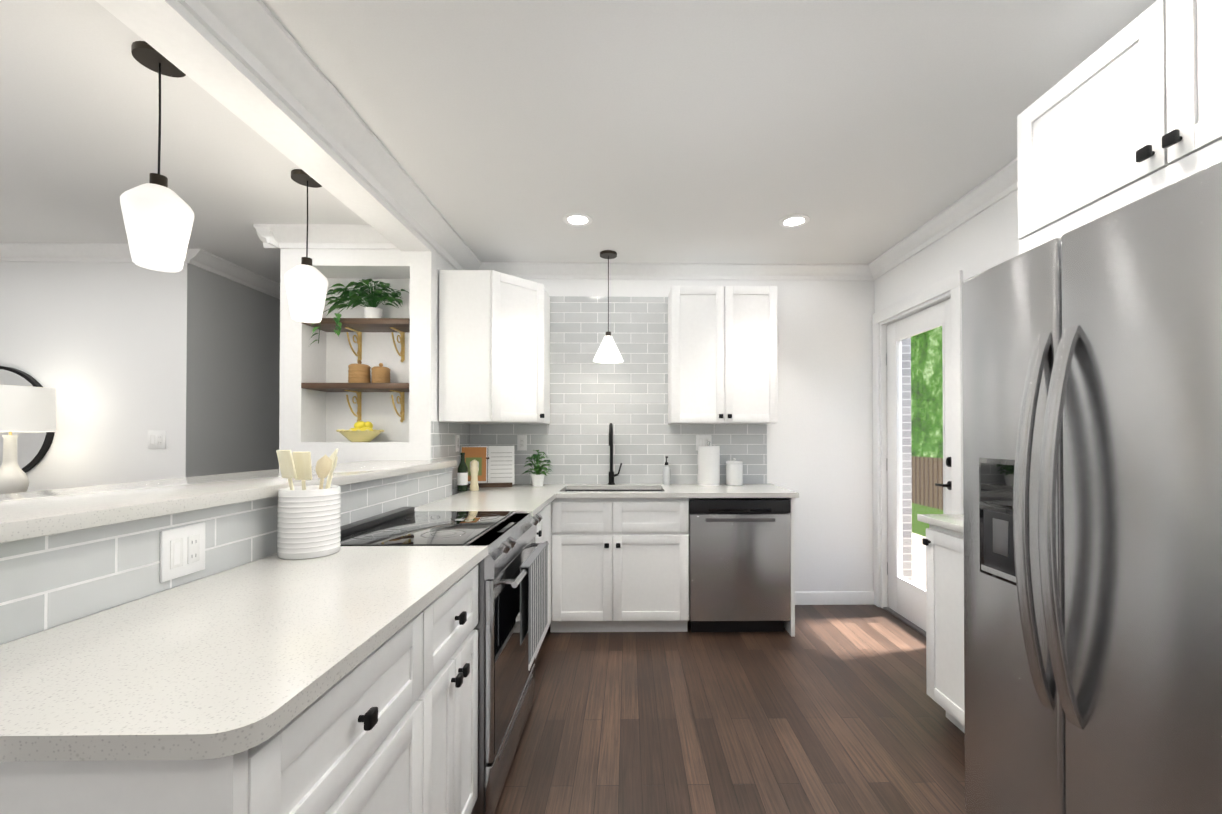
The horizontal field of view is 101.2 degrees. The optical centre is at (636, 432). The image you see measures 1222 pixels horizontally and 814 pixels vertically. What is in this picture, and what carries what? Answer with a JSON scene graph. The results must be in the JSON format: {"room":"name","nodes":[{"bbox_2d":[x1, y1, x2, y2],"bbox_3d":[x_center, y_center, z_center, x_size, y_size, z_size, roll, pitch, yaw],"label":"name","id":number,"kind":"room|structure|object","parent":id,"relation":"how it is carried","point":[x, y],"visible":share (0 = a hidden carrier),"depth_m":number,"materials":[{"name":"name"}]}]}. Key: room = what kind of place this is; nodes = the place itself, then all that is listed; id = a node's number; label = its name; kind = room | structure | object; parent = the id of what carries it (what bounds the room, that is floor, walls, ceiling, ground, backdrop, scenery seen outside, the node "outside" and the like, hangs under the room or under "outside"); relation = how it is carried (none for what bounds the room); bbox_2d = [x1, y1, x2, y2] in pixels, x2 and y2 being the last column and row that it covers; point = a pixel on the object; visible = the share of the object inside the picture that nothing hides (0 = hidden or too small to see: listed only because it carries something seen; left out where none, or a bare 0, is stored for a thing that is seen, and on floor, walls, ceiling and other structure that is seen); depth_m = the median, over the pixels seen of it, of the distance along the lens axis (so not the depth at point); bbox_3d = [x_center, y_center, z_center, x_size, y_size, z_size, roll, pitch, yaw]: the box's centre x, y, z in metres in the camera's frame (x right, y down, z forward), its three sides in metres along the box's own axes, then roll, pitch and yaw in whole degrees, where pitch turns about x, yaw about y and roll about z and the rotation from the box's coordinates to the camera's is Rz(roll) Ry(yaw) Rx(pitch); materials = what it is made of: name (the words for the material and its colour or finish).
{"room":"kitchen","nodes":[
{"label":"kitchen","id":0,"kind":"room"},
{"bbox_2d":[0,262,186,491],"bbox_3d":[-4.043,-0.009,3.363,2.120,2.620,0.120,0,-1,-1],"label":"wall","id":1,"kind":"structure","parent":0,"point":[100,348],"depth_m":3.31,"materials":[{"name":"paint"}]},
{"bbox_2d":[0,366,54,472],"bbox_3d":[-4.202,-0.059,3.284,0.752,0.752,0.030,0,-1,-1],"label":"round mirror","id":2,"kind":"object","parent":1,"relation":"attached to","point":[33,448],"visible":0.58,"depth_m":3.29,"materials":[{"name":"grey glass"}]},
{"bbox_2d":[0,243,133,262],"bbox_3d":[-4.006,-1.172,3.272,2.010,0.095,0.085,0,-1,-1],"label":"crown molding","id":3,"kind":"structure","parent":1,"relation":"attached to","point":[9,252],"depth_m":3.27,"materials":[{"name":"paint"}]},
{"bbox_2d":[147,431,165,448],"bbox_3d":[-3.167,0.051,3.311,0.118,0.118,0.008,0,-1,-1],"label":"light switch","id":4,"kind":"object","parent":1,"relation":"attached to","point":[156,439],"visible":1,"depth_m":3.31,"materials":[{"name":"white plastic"}]},
{"bbox_2d":[1,496,448,644],"bbox_3d":[-1.231,0.740,1.638,0.250,1.090,2.800,0,-1,-1],"label":"wall","id":5,"kind":"structure","parent":0,"point":[140,598],"depth_m":1.05,"materials":[{"name":"tile"}]},
{"bbox_2d":[0,467,451,644],"bbox_3d":[-1.103,0.283,1.719,0.010,0.175,2.650,0,-1,-1],"label":"wall tile","id":6,"kind":"structure","parent":5,"relation":"attached to","point":[49,581],"depth_m":1.08,"materials":[{"name":"grey tile"}]},
{"bbox_2d":[160,522,204,582],"bbox_3d":[-1.086,0.286,1.204,0.008,0.118,0.118,0,-1,-1],"label":"outlet","id":7,"kind":"object","parent":6,"relation":"attached to","point":[182,551],"visible":1,"depth_m":1.20,"materials":[{"name":"white plastic"}]},
{"bbox_2d":[0,460,456,542],"bbox_3d":[-1.326,0.175,1.616,0.520,0.035,2.848,0,-1,-1],"label":"bar","id":8,"kind":"object","parent":5,"relation":"on","point":[28,515],"visible":0.94,"depth_m":1.24,"materials":[{"name":"stone"}]},
{"bbox_2d":[185,263,279,476],"bbox_3d":[-3.063,0.005,4.768,0.122,2.620,2.899,0,-1,-1],"label":"wall","id":9,"kind":"structure","parent":0,"point":[240,374],"depth_m":3.69,"materials":[{"name":"grey paint"}]},
{"bbox_2d":[184,249,279,298],"bbox_3d":[-2.960,-1.158,4.688,0.085,0.095,2.885,0,-1,-1],"label":"crown molding","id":10,"kind":"structure","parent":9,"relation":"attached to","point":[200,258],"depth_m":3.64,"materials":[{"name":"paint"}]},
{"bbox_2d":[95,0,430,250],"bbox_3d":[-1.294,-1.209,0.205,0.180,0.160,5.700,0,-1,-1],"label":"header beam","id":11,"kind":"structure","parent":0,"point":[179,35],"depth_m":1.69,"materials":[{"name":"paint"}]},
{"bbox_2d":[279,246,451,468],"bbox_3d":[-1.705,0.020,3.218,0.910,2.560,0.360,0,-1,-1],"label":"wall","id":12,"kind":"structure","parent":0,"point":[312,421],"depth_m":3.07,"materials":[{"name":"paint"}]},
{"bbox_2d":[301,383,408,421],"bbox_3d":[-1.704,-0.180,3.162,0.646,0.234,0.255,0,-1,-1],"label":"shelf","id":13,"kind":"object","parent":12,"relation":"attached to","point":[358,389],"visible":0.96,"depth_m":3.04,"materials":[{"name":"brown wood"}]},
{"bbox_2d":[348,360,370,382],"bbox_3d":[-1.744,-0.375,3.161,0.126,0.155,0.126,0,-1,-1],"label":"canister","id":14,"kind":"object","parent":13,"relation":"on","point":[359,372],"visible":0.92,"depth_m":3.11,"materials":[{"name":"brown wood"}]},
{"bbox_2d":[371,363,390,382],"bbox_3d":[-1.615,-0.368,3.173,0.110,0.140,0.110,0,-1,-1],"label":"canister","id":15,"kind":"object","parent":13,"relation":"on","point":[380,373],"visible":0.9,"depth_m":3.13,"materials":[{"name":"brown wood"}]},
{"bbox_2d":[302,318,409,361],"bbox_3d":[-1.704,-0.573,3.166,0.646,0.234,0.255,0,-1,-1],"label":"shelf","id":16,"kind":"object","parent":12,"relation":"attached to","point":[359,326],"visible":0.88,"depth_m":3.12,"materials":[{"name":"brown wood"}]},
{"bbox_2d":[310,279,409,344],"bbox_3d":[-1.700,-0.731,3.108,0.536,0.459,0.281,0,-1,-1],"label":"pothos plant","id":17,"kind":"object","parent":16,"relation":"on","point":[371,299],"visible":0.96,"depth_m":3.12,"materials":[{"name":"green plant"}]},
{"bbox_2d":[336,421,383,441],"bbox_3d":[-1.734,-0.003,3.158,0.268,0.133,0.268,0,-1,-1],"label":"bowl","id":18,"kind":"object","parent":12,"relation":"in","point":[361,431],"visible":1,"depth_m":3.10,"materials":[{"name":"beige ceramic"}]},
{"bbox_2d":[451,267,468,495],"bbox_3d":[-1.316,-0.026,3.589,0.120,2.660,0.370,0,-1,-1],"label":"wall","id":19,"kind":"structure","parent":0,"point":[455,491],"depth_m":3.48,"materials":[{"name":"paint"}]},
{"bbox_2d":[177,0,484,269],"bbox_3d":[-1.153,-1.221,0.573,0.115,0.128,6.430,0,-1,-1],"label":"crown molding","id":20,"kind":"structure","parent":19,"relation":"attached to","point":[256,39],"depth_m":1.85,"materials":[{"name":"paint"}]},
{"bbox_2d":[431,421,469,488],"bbox_3d":[-1.248,0.161,3.408,0.010,0.452,0.730,0,-1,-1],"label":"wall tile","id":21,"kind":"structure","parent":19,"relation":"attached to","point":[443,434],"depth_m":3.32,"materials":[{"name":"grey tile"}]},
{"bbox_2d":[455,435,459,451],"bbox_3d":[-1.240,0.078,3.484,0.008,0.116,0.072,0,-1,-1],"label":"electrical outlet","id":22,"kind":"object","parent":21,"relation":"attached to","point":[457,443],"visible":1,"depth_m":3.47,"materials":[{"name":"white plastic"}]},
{"bbox_2d":[0,0,1156,283],"bbox_3d":[-1.578,-1.304,1.752,7.200,0.140,9.000,0,-1,-1],"label":"ceiling","id":23,"kind":"structure","parent":0,"point":[726,131],"depth_m":2.02,"materials":[{"name":"paint"}]},
{"bbox_2d":[120,41,193,271],"bbox_3d":[-1.566,-0.888,1.645,0.176,0.694,0.176,0,-1,-1],"label":"pendant light","id":24,"kind":"object","parent":23,"relation":"hanging from","point":[158,215],"visible":0.98,"depth_m":1.60,"materials":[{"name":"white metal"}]},
{"bbox_2d":[253,224,271,248],"bbox_3d":[-2.229,-1.153,4.542,0.098,0.109,3.198,0,-1,-1],"label":"crown molding","id":25,"kind":"structure","parent":23,"relation":"attached to","point":[259,228],"depth_m":2.95,"materials":[{"name":"paint"}]},
{"bbox_2d":[284,169,327,322],"bbox_3d":[-1.578,-0.881,2.403,0.176,0.694,0.176,0,-1,-1],"label":"pendant light","id":26,"kind":"object","parent":23,"relation":"hanging from","point":[306,282],"visible":0.96,"depth_m":2.35,"materials":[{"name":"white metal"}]},
{"bbox_2d":[264,224,397,249],"bbox_3d":[-1.792,-1.167,2.999,0.730,0.109,0.098,0,-1,-1],"label":"crown molding","id":27,"kind":"structure","parent":23,"relation":"attached to","point":[320,236],"depth_m":2.99,"materials":[{"name":"paint"}]},
{"bbox_2d":[563,213,591,225],"bbox_3d":[-0.346,-1.258,2.971,0.176,0.008,0.176,0,-1,-1],"label":"recessed light","id":28,"kind":"object","parent":23,"relation":"in","point":[577,219],"visible":1,"depth_m":2.97,"materials":[{"name":"paint"}]},
{"bbox_2d":[593,250,623,362],"bbox_3d":[-0.195,-0.877,3.519,0.216,0.760,0.216,0,-1,-1],"label":"light","id":29,"kind":"object","parent":23,"relation":"hanging from","point":[608,351],"visible":1,"depth_m":3.48,"materials":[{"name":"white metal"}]},
{"bbox_2d":[779,214,809,227],"bbox_3d":[0.944,-1.257,2.990,0.176,0.008,0.176,0,-1,-1],"label":"recessed light","id":30,"kind":"object","parent":23,"relation":"in","point":[793,220],"visible":1,"depth_m":2.98,"materials":[{"name":"paint"}]},
{"bbox_2d":[469,279,873,591],"bbox_3d":[0.305,-0.024,3.859,3.370,2.660,0.120,0,-1,-1],"label":"wall","id":31,"kind":"structure","parent":0,"point":[820,446],"depth_m":3.81,"materials":[{"name":"paint"}]},
{"bbox_2d":[439,270,549,423],"bbox_3d":[-0.933,-0.541,3.459,0.619,0.953,0.629,0,-1,-1],"label":"upper cabinet","id":32,"kind":"object","parent":31,"relation":"attached to","point":[494,347],"visible":1,"depth_m":3.16,"materials":[{"name":"paint"}]},
{"bbox_2d":[470,296,766,483],"bbox_3d":[-0.129,-0.317,3.790,2.240,1.415,0.010,0,-1,-1],"label":"wall tile","id":33,"kind":"structure","parent":31,"relation":"attached to","point":[591,400],"depth_m":3.78,"materials":[{"name":"grey tile"}]},
{"bbox_2d":[517,435,526,449],"bbox_3d":[-0.857,0.080,3.766,0.072,0.116,0.008,0,-1,-1],"label":"electrical outlet","id":34,"kind":"object","parent":33,"relation":"attached to","point":[521,442],"visible":1,"depth_m":3.76,"materials":[{"name":"white plastic"}]},
{"bbox_2d":[696,435,711,450],"bbox_3d":[0.511,0.081,3.787,0.118,0.118,0.008,0,-1,-1],"label":"electrical outlet","id":35,"kind":"object","parent":33,"relation":"attached to","point":[702,440],"visible":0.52,"depth_m":3.79,"materials":[{"name":"white plastic"}]},
{"bbox_2d":[485,262,864,279],"bbox_3d":[0.287,-1.208,3.768,2.850,0.095,0.085,0,-1,-1],"label":"crown molding","id":36,"kind":"structure","parent":31,"relation":"attached to","point":[524,270],"depth_m":3.76,"materials":[{"name":"paint"}]},
{"bbox_2d":[668,286,777,423],"bbox_3d":[0.614,-0.539,3.624,0.740,0.953,0.347,0,-1,-1],"label":"upper cabinet","id":37,"kind":"object","parent":31,"relation":"attached to","point":[722,354],"visible":1,"depth_m":3.48,"materials":[{"name":"paint"}]},
{"bbox_2d":[795,591,873,604],"bbox_3d":[1.416,1.258,3.796,0.810,0.095,0.014,0,-1,-1],"label":"baseboard","id":38,"kind":"structure","parent":31,"relation":"attached to","point":[840,598],"depth_m":3.78,"materials":[{"name":"paint"}]},
{"bbox_2d":[493,605,967,813],"bbox_3d":[-1.578,1.336,1.727,7.200,0.100,9.000,0,-1,-1],"label":"floor","id":39,"kind":"structure","parent":0,"point":[831,709],"depth_m":2.20,"materials":[{"name":"brown wood"}]},
{"bbox_2d":[0,565,477,813],"bbox_3d":[-0.780,0.839,1.115,0.610,0.883,1.013,0,-1,-1],"label":"base cabinet","id":40,"kind":"object","parent":39,"relation":"on","point":[389,725],"visible":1,"depth_m":0.89,"materials":[{"name":"paint"}]},
{"bbox_2d":[0,546,487,761],"bbox_3d":[-0.779,0.379,1.109,0.612,0.030,1.033,0,-1,-1],"label":"countertop","id":41,"kind":"structure","parent":40,"relation":"on","point":[239,659],"depth_m":0.82,"materials":[{"name":"stone"}]},
{"bbox_2d":[276,449,340,559],"bbox_3d":[-0.990,0.210,1.516,0.162,0.317,0.173,0,-1,-1],"label":"utensil crock","id":42,"kind":"object","parent":41,"relation":"on","point":[309,522],"visible":1,"depth_m":1.46,"materials":[{"name":"white ceramic"}]},
{"bbox_2d":[340,507,548,813],"bbox_3d":[-0.750,0.819,2.005,0.693,0.940,0.756,0,-1,-1],"label":"range","id":43,"kind":"object","parent":39,"relation":"on","point":[506,687],"visible":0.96,"depth_m":1.79,"materials":[{"name":"silver metal"}]},
{"bbox_2d":[520,543,547,670],"bbox_3d":[-0.415,0.692,2.061,0.035,0.384,0.420,0,-1,-1],"label":"towel","id":44,"kind":"object","parent":43,"relation":"hanging from","point":[533,603],"visible":1,"depth_m":1.97,"materials":[{"name":"white fabric"}]},
{"bbox_2d":[535,509,542,658],"bbox_3d":[-0.818,0.853,2.631,0.582,0.884,0.490,0,-1,-1],"label":"base cabinet","id":45,"kind":"object","parent":39,"relation":"on","point":[539,536],"depth_m":2.75,"materials":[{"name":"paint"}]},
{"bbox_2d":[415,492,559,515],"bbox_3d":[-0.802,0.395,2.752,0.617,0.030,0.723,0,-1,-1],"label":"countertop","id":46,"kind":"structure","parent":45,"relation":"on","point":[532,503],"depth_m":2.71,"materials":[{"name":"stone"}]},
{"bbox_2d":[543,498,562,639],"bbox_3d":[-0.793,0.856,2.995,0.644,0.884,0.355,0,-1,-1],"label":"base cabinet","id":47,"kind":"object","parent":39,"relation":"on","point":[553,512],"depth_m":3.17,"materials":[{"name":"paint"}]},
{"bbox_2d":[464,484,798,497],"bbox_3d":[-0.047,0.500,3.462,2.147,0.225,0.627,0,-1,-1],"label":"countertop","id":48,"kind":"structure","parent":47,"relation":"on","point":[566,490],"depth_m":3.31,"materials":[{"name":"stone"}]},
{"bbox_2d":[457,453,467,490],"bbox_3d":[-1.136,0.260,3.284,0.066,0.250,0.066,0,-1,-1],"label":"olive oil bottle","id":49,"kind":"object","parent":48,"relation":"on","point":[462,476],"visible":1,"depth_m":3.26,"materials":[{"name":"glass"}]},
{"bbox_2d":[469,460,478,490],"bbox_3d":[-1.067,0.283,3.305,0.060,0.205,0.060,0,-1,-1],"label":"pepper mill","id":50,"kind":"object","parent":48,"relation":"on","point":[474,469],"visible":1,"depth_m":3.29,"materials":[{"name":"beige wood"}]},
{"bbox_2d":[460,446,513,487],"bbox_3d":[-1.055,0.244,3.564,0.370,0.289,0.121,0,-1,-15],"label":"cookbook stand","id":51,"kind":"object","parent":48,"relation":"on","point":[496,465],"visible":0.85,"depth_m":3.57,"materials":[{"name":"brown wood"}]},
{"bbox_2d":[520,450,551,486],"bbox_3d":[-0.713,0.257,3.606,0.246,0.262,0.226,0,-1,-1],"label":"herb plant","id":52,"kind":"object","parent":48,"relation":"on","point":[537,478],"visible":1,"depth_m":3.58,"materials":[{"name":"green plant"}]},
{"bbox_2d":[608,423,621,484],"bbox_3d":[-0.155,0.161,3.647,0.108,0.456,0.210,0,-1,-1],"label":"faucet","id":53,"kind":"object","parent":48,"relation":"on","point":[612,475],"visible":0.98,"depth_m":3.71,"materials":[{"name":"black metal"}]},
{"bbox_2d":[663,456,670,484],"bbox_3d":[0.227,0.285,3.722,0.060,0.210,0.075,0,-1,-1],"label":"soap dispenser","id":54,"kind":"object","parent":48,"relation":"on","point":[666,475],"visible":1,"depth_m":3.71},
{"bbox_2d":[698,441,719,485],"bbox_3d":[0.537,0.228,3.705,0.164,0.322,0.164,0,-1,-1],"label":"paper towel holder","id":55,"kind":"object","parent":48,"relation":"on","point":[708,465],"visible":1,"depth_m":3.64,"materials":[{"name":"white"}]},
{"bbox_2d":[726,458,742,484],"bbox_3d":[0.727,0.290,3.707,0.128,0.198,0.128,0,-1,-1],"label":"canister","id":56,"kind":"object","parent":48,"relation":"on","point":[734,471],"visible":1,"depth_m":3.65,"materials":[{"name":"ceramic"}]},
{"bbox_2d":[563,514,688,631],"bbox_3d":[-0.114,0.973,3.476,0.892,0.661,0.606,0,-1,-1],"label":"base cabinet","id":57,"kind":"object","parent":39,"relation":"on","point":[618,564],"depth_m":3.18,"materials":[{"name":"paint"}]},
{"bbox_2d":[689,498,790,631],"bbox_3d":[0.658,0.868,3.482,0.644,0.870,0.608,0,-1,-1],"label":"dishwasher","id":58,"kind":"object","parent":39,"relation":"on","point":[739,564],"visible":0.96,"depth_m":3.18,"materials":[{"name":"silver metal"}]},
{"bbox_2d":[922,524,964,732],"bbox_3d":[1.568,0.847,1.964,0.555,0.883,0.632,0,-1,-1],"label":"base cabinet","id":59,"kind":"object","parent":39,"relation":"on","point":[945,615],"visible":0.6,"depth_m":2.14,"materials":[{"name":"paint"}]},
{"bbox_2d":[917,514,962,533],"bbox_3d":[1.570,0.388,1.974,0.552,0.030,0.660,0,-1,-1],"label":"countertop","id":60,"kind":"structure","parent":59,"relation":"on","point":[953,522],"depth_m":2.17,"materials":[{"name":"stone"}]},
{"bbox_2d":[962,161,1221,813],"bbox_3d":[1.410,0.391,1.176,0.842,1.780,0.906,0,-1,-1],"label":"refrigerator","id":61,"kind":"object","parent":39,"relation":"on","point":[1092,436],"visible":1,"depth_m":1.15,"materials":[{"name":"silver metal"}]},
{"bbox_3d":[-4.198,0.849,3.057,1.500,0.900,0.430,0,-1,-1],"label":"console table","id":62,"kind":"object","parent":39,"relation":"on","visible":0},
{"bbox_2d":[0,385,55,493],"bbox_3d":[-3.778,0.063,3.026,0.364,0.670,0.364,0,-1,-1],"label":"table lamp","id":63,"kind":"object","parent":62,"relation":"on","point":[27,409],"visible":0.9,"depth_m":2.99,"materials":[{"name":"beige ceramic"}]},
{"bbox_2d":[874,189,1021,548],"bbox_3d":[1.940,-0.055,0.609,0.140,2.660,6.430,0,-1,-1],"label":"wall","id":64,"kind":"structure","parent":0,"point":[985,240],"depth_m":2.83,"materials":[{"name":"paint"}]},
{"bbox_2d":[883,299,951,636],"bbox_3d":[1.891,0.253,3.317,0.155,2.097,0.806,0,-1,-1],"label":"exterior door","id":65,"kind":"structure","parent":64,"relation":"in","point":[907,602],"depth_m":3.49,"materials":[{"name":"paint"}]},
{"bbox_2d":[872,270,962,607],"bbox_3d":[1.890,0.199,3.313,0.158,2.205,1.014,0,-1,-1],"label":"door frame","id":66,"kind":"structure","parent":64,"relation":"attached to","point":[952,283],"depth_m":3.69,"materials":[{"name":"paint"}]},
{"bbox_2d":[865,158,1017,279],"bbox_3d":[1.827,-1.238,0.618,0.085,0.095,6.430,0,-1,-1],"label":"crown molding","id":67,"kind":"structure","parent":64,"relation":"attached to","point":[1004,182],"depth_m":2.85,"materials":[{"name":"paint"}]},
{"bbox_2d":[1017,0,1221,254],"bbox_3d":[1.540,-0.779,1.189,0.635,0.520,0.906,0,-1,-1],"label":"upper cabinet","id":68,"kind":"object","parent":64,"relation":"attached to","point":[1131,112],"visible":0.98,"depth_m":1.28,"materials":[{"name":"paint"}]},
{"label":"outside","id":69,"kind":"structure","parent":0,"visible":0},
{"bbox_2d":[912,532,925,588],"bbox_3d":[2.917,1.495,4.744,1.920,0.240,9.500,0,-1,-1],"label":"deck","id":70,"kind":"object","parent":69,"point":[916,574],"depth_m":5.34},
{"bbox_2d":[902,337,911,581],"bbox_3d":[2.228,-0.236,4.650,0.540,3.700,0.200,0,-1,-1],"label":"brick wall","id":71,"kind":"structure","parent":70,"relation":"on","point":[906,414],"depth_m":4.55,"materials":[{"name":"white brick"}]},
{"bbox_2d":[911,326,942,536],"bbox_3d":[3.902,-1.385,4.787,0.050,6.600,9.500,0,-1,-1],"label":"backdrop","id":72,"kind":"structure","parent":69,"point":[921,361],"depth_m":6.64,"materials":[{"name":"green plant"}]}
]}

